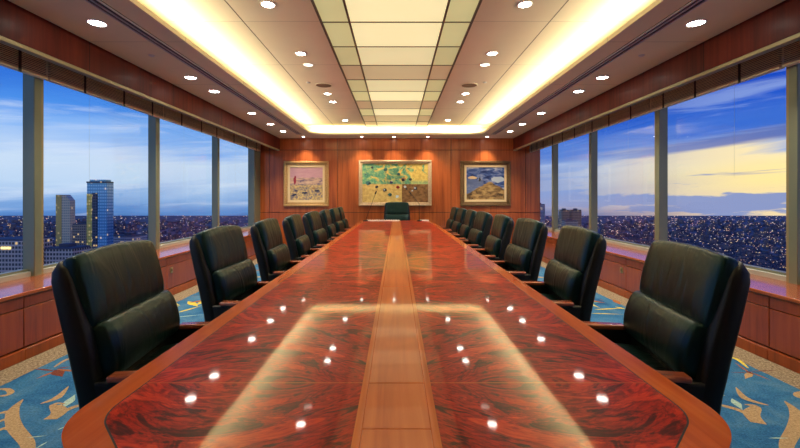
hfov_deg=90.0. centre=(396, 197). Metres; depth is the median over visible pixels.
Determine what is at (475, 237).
lumbar cushion
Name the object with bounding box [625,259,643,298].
wall panel
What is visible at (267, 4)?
recessed light
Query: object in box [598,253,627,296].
wall panel
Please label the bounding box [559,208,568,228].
tower
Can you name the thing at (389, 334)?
conference table
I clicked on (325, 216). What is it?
cushion
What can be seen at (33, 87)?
window
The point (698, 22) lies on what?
recessed light
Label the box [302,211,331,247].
chair
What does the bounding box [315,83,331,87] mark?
ceiling speaker
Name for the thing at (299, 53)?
recessed light
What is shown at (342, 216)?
cushion
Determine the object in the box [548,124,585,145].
blind
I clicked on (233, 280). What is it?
lumbar cushion
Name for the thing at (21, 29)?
trim
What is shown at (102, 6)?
ceiling vent
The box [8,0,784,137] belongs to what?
ceiling
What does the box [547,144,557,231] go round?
window frame
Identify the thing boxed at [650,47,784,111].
blind
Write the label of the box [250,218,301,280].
chair
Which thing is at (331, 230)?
lumbar cushion
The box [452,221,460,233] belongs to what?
lumbar cushion
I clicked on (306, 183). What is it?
painting
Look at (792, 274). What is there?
window
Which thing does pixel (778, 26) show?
trim
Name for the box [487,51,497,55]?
recessed light
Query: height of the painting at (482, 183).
1.095 m
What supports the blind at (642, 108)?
attached to the window at (661, 116)
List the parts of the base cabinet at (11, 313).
drawer, door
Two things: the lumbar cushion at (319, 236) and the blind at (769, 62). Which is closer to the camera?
the blind at (769, 62)
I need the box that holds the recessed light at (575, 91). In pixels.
[573,90,584,92]
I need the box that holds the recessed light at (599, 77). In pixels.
[595,76,608,79]
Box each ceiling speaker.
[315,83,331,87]
[461,83,477,87]
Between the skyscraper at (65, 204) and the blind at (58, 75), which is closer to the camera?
the blind at (58, 75)
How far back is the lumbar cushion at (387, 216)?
8.86 m
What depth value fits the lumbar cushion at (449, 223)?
7.93 m
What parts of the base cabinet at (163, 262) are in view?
drawer, door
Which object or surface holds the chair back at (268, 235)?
on the chair at (273, 258)
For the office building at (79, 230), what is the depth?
559.95 m
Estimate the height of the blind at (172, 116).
1.175 m
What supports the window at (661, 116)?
in the wall
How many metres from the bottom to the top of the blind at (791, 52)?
1.175 m
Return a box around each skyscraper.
[56,195,74,245]
[86,180,113,248]
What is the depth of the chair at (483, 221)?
5.26 m
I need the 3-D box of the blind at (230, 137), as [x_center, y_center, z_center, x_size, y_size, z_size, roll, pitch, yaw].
[-3.248,-0.777,8.482,0.065,1.175,2.011,0,0,0]
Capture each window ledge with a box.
[0,229,250,301]
[547,230,799,303]
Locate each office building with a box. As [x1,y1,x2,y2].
[0,236,51,272]
[44,243,90,264]
[72,221,86,244]
[114,232,146,242]
[562,219,577,225]
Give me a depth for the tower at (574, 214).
900.05 m
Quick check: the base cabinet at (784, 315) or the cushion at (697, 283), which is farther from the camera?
the base cabinet at (784, 315)
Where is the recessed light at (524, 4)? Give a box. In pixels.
[517,1,532,8]
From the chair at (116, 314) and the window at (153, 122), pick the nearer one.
the chair at (116, 314)
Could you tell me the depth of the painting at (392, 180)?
9.71 m
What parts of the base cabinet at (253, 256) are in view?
door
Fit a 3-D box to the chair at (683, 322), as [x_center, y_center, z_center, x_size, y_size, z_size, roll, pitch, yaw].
[0.958,0.714,1.672,0.665,1.052,0.620,0,0,9]
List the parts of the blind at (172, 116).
rail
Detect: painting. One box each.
[284,161,328,205]
[359,160,431,205]
[460,161,510,205]
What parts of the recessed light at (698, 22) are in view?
bulb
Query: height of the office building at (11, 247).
117.640 m
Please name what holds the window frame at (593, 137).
in the wall
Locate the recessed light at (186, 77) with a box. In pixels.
[184,76,197,79]
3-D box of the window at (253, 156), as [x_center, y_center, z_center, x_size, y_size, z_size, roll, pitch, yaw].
[-3.385,-0.315,8.568,0.150,2.090,2.320,0,0,0]
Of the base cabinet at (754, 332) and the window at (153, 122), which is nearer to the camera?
the base cabinet at (754, 332)
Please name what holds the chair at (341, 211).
on the floor
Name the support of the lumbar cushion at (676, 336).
on the chair at (683, 322)
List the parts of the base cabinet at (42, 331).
drawer, door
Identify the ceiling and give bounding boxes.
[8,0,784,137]
[311,0,481,126]
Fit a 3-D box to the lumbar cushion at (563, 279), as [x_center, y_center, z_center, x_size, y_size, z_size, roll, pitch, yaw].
[1.112,0.547,2.627,0.155,0.218,0.524,0,0,4]
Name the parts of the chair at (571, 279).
arm, seat, arm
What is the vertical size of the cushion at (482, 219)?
0.285 m
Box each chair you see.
[51,240,210,409]
[189,225,270,321]
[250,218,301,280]
[282,214,319,259]
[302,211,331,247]
[319,209,340,239]
[329,208,348,233]
[338,207,352,228]
[384,202,409,219]
[441,207,458,229]
[446,208,466,233]
[452,209,476,239]
[461,211,492,247]
[473,214,513,259]
[491,218,547,280]
[522,225,606,320]
[582,240,750,414]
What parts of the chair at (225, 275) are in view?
arm, seat, arm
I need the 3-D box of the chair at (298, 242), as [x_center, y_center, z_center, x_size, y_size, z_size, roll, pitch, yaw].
[-0.927,0.714,4.529,0.665,1.052,0.620,0,0,-3]
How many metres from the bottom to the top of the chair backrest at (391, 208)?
0.309 m
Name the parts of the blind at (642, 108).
rail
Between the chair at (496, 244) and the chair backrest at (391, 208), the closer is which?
the chair at (496, 244)
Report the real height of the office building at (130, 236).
100.640 m
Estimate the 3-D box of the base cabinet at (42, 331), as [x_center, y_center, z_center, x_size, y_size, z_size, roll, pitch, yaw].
[-3.084,0.996,3.525,0.512,0.489,0.948,0,0,0]
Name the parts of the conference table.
strip rail, channel lid, channel lid, channel lid, channel lid, channel lid, channel lid, channel lid, channel lid, strip rail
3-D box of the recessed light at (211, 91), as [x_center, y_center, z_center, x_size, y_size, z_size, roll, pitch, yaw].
[-2.470,-1.437,5.420,0.151,0.007,0.151,0,0,0]
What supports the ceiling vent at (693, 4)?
in the ceiling at (251, 47)
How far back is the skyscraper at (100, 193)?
520.02 m
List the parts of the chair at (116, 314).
arm, seat, arm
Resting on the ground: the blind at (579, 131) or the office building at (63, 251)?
the office building at (63, 251)
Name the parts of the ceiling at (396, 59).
diffuser panel, diffuser panel, diffuser panel, diffuser panel, diffuser panel, diffuser panel, diffuser panel, diffuser panel, diffuser panel, diffuser panel, diffuser panel, diffuser panel, diffuser panel, diffuser panel, diffuser panel, diffuser panel, diffuser panel, diffuser panel, diffuser panel, diffuser panel, diffuser panel, diffuser panel, diffuser panel, diffuser panel, diffuser panel, diffuser panel, diffuser panel, diffuser panel, diffuser panel, diffuser panel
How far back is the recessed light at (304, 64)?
5.10 m
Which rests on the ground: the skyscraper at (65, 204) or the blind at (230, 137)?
the skyscraper at (65, 204)
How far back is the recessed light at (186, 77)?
4.79 m
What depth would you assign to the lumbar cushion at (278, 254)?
3.46 m
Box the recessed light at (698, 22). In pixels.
[685,19,706,26]
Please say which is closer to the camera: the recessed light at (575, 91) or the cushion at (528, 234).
the cushion at (528, 234)
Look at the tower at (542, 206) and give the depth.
999.92 m
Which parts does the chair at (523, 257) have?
arm, arm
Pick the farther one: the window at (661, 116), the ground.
the ground
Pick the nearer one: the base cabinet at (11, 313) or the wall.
the base cabinet at (11, 313)
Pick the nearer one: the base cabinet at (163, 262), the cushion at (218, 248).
the cushion at (218, 248)
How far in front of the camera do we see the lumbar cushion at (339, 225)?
7.22 m
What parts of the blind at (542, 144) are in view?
rail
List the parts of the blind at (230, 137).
rail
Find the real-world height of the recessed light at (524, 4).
0.007 m
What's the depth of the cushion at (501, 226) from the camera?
4.29 m
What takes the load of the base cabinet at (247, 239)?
on the floor
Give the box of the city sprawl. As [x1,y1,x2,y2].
[0,215,785,271]
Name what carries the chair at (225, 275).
on the floor
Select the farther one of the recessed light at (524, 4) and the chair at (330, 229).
the chair at (330, 229)
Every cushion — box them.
[63,240,163,326]
[93,290,179,377]
[195,225,247,273]
[212,259,256,303]
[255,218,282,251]
[267,243,290,273]
[286,214,304,239]
[295,234,310,256]
[305,211,321,231]
[312,228,326,245]
[320,209,331,225]
[327,224,335,237]
[330,208,340,221]
[335,221,343,232]
[338,207,344,219]
[342,218,348,228]
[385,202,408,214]
[385,214,408,219]
[446,219,453,229]
[449,207,458,219]
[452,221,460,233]
[456,208,466,222]
[460,224,469,238]
[464,209,475,226]
[468,228,482,245]
[473,211,489,231]
[485,235,500,256]
[491,214,510,239]
[504,243,531,273]
[512,218,543,251]
[544,259,582,304]
[554,225,599,273]
[623,291,706,378]
[639,240,737,327]
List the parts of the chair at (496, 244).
arm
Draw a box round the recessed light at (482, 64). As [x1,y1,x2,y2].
[480,63,489,66]
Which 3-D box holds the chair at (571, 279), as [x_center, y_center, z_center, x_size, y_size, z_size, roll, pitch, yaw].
[0.958,0.714,2.636,0.665,1.052,0.620,0,0,4]
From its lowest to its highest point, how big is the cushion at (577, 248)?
0.285 m
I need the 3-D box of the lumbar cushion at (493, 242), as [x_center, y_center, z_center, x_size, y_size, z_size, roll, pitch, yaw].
[1.112,0.547,4.513,0.155,0.218,0.524,0,0,2]
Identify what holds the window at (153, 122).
in the wall
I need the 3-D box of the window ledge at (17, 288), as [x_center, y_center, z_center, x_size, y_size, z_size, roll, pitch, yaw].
[-3.092,0.735,3.709,0.535,0.030,12.018,0,0,0]
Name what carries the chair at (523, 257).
on the floor
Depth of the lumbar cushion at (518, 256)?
3.49 m
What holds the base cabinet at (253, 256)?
on the floor
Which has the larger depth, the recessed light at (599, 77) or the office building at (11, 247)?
the office building at (11, 247)
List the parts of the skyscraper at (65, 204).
sunlit panel, crown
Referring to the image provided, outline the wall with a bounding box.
[260,138,539,246]
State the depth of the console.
8.38 m
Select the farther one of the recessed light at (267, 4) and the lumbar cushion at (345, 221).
the lumbar cushion at (345, 221)
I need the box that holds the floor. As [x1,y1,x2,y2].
[0,259,799,447]
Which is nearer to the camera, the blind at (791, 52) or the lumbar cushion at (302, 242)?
the blind at (791, 52)
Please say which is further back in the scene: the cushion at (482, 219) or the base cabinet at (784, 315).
the cushion at (482, 219)
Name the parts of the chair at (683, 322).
arm, seat, arm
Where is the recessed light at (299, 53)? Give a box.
[295,51,305,55]
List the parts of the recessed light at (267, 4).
bulb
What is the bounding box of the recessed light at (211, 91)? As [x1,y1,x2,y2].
[208,90,219,92]
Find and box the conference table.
[61,220,731,447]
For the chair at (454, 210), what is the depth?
7.96 m
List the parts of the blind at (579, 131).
rail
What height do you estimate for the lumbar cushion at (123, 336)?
0.218 m
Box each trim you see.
[0,0,279,150]
[513,0,799,150]
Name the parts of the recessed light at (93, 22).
bulb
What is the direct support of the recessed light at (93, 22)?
in the ceiling at (251, 47)
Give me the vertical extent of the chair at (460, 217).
1.052 m
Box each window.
[0,269,30,282]
[23,61,58,275]
[148,115,191,249]
[212,136,259,230]
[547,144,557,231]
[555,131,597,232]
[604,107,667,251]
[744,54,799,284]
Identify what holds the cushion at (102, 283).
on the chair at (116, 314)
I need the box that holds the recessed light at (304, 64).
[303,63,312,66]
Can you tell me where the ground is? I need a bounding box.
[0,216,785,264]
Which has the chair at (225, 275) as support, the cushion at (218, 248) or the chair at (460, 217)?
the cushion at (218, 248)
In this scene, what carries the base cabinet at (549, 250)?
on the floor
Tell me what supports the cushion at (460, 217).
on the chair at (460, 217)
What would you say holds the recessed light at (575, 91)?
in the ceiling at (251, 47)
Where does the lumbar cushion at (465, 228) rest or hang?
on the chair at (470, 216)
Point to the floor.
(760, 407)
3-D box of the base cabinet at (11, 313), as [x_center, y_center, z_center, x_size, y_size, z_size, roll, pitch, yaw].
[-3.084,0.996,2.575,0.512,0.489,0.948,0,0,0]
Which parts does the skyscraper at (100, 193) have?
gold panel, crown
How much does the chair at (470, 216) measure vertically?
1.052 m
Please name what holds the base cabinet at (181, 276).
on the floor
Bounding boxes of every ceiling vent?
[84,0,301,134]
[491,0,707,134]
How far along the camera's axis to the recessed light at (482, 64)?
5.10 m
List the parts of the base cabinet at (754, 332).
door, drawer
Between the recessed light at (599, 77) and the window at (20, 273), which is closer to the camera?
the window at (20, 273)
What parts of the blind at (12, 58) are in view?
rail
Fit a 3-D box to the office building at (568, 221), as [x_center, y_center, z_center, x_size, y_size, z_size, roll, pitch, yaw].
[342.225,96.533,790.000,23.400,109.415,20.000,0,0,0]
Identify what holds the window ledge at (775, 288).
on the base cabinet at (754, 332)
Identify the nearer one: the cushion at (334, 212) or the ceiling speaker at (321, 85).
the ceiling speaker at (321, 85)
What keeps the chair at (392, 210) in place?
on the floor
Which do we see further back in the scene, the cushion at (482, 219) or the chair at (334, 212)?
the chair at (334, 212)
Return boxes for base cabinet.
[0,297,24,370]
[21,289,64,359]
[159,259,166,289]
[166,252,196,294]
[244,236,250,258]
[250,238,255,260]
[542,238,556,263]
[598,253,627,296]
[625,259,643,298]
[735,291,771,359]
[768,297,799,373]
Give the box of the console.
[368,220,399,220]
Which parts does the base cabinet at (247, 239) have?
drawer, door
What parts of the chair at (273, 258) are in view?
arm, arm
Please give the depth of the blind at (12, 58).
3.46 m
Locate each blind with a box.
[0,43,47,79]
[45,61,163,118]
[162,107,223,138]
[222,130,260,151]
[529,138,549,152]
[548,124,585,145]
[585,98,651,133]
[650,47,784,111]
[781,40,799,66]
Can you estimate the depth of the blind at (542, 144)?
9.05 m
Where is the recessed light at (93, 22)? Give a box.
[86,19,107,26]
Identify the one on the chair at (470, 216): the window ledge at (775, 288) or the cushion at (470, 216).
the cushion at (470, 216)
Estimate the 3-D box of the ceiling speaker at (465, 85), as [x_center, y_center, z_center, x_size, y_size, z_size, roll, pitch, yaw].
[1.100,-1.695,6.050,0.260,0.010,0.260,0,0,0]
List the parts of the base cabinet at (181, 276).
drawer, door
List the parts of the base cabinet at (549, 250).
door, drawer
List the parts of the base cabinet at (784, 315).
drawer, door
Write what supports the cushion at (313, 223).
on the chair at (312, 223)
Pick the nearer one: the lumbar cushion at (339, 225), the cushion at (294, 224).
the cushion at (294, 224)
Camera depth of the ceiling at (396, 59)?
4.55 m
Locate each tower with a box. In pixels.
[540,203,544,223]
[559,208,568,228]
[569,208,580,226]
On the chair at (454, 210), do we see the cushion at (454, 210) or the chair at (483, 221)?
the cushion at (454, 210)
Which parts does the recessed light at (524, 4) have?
bulb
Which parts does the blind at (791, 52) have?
rail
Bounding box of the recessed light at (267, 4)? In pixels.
[260,1,275,8]
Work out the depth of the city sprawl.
1611.97 m

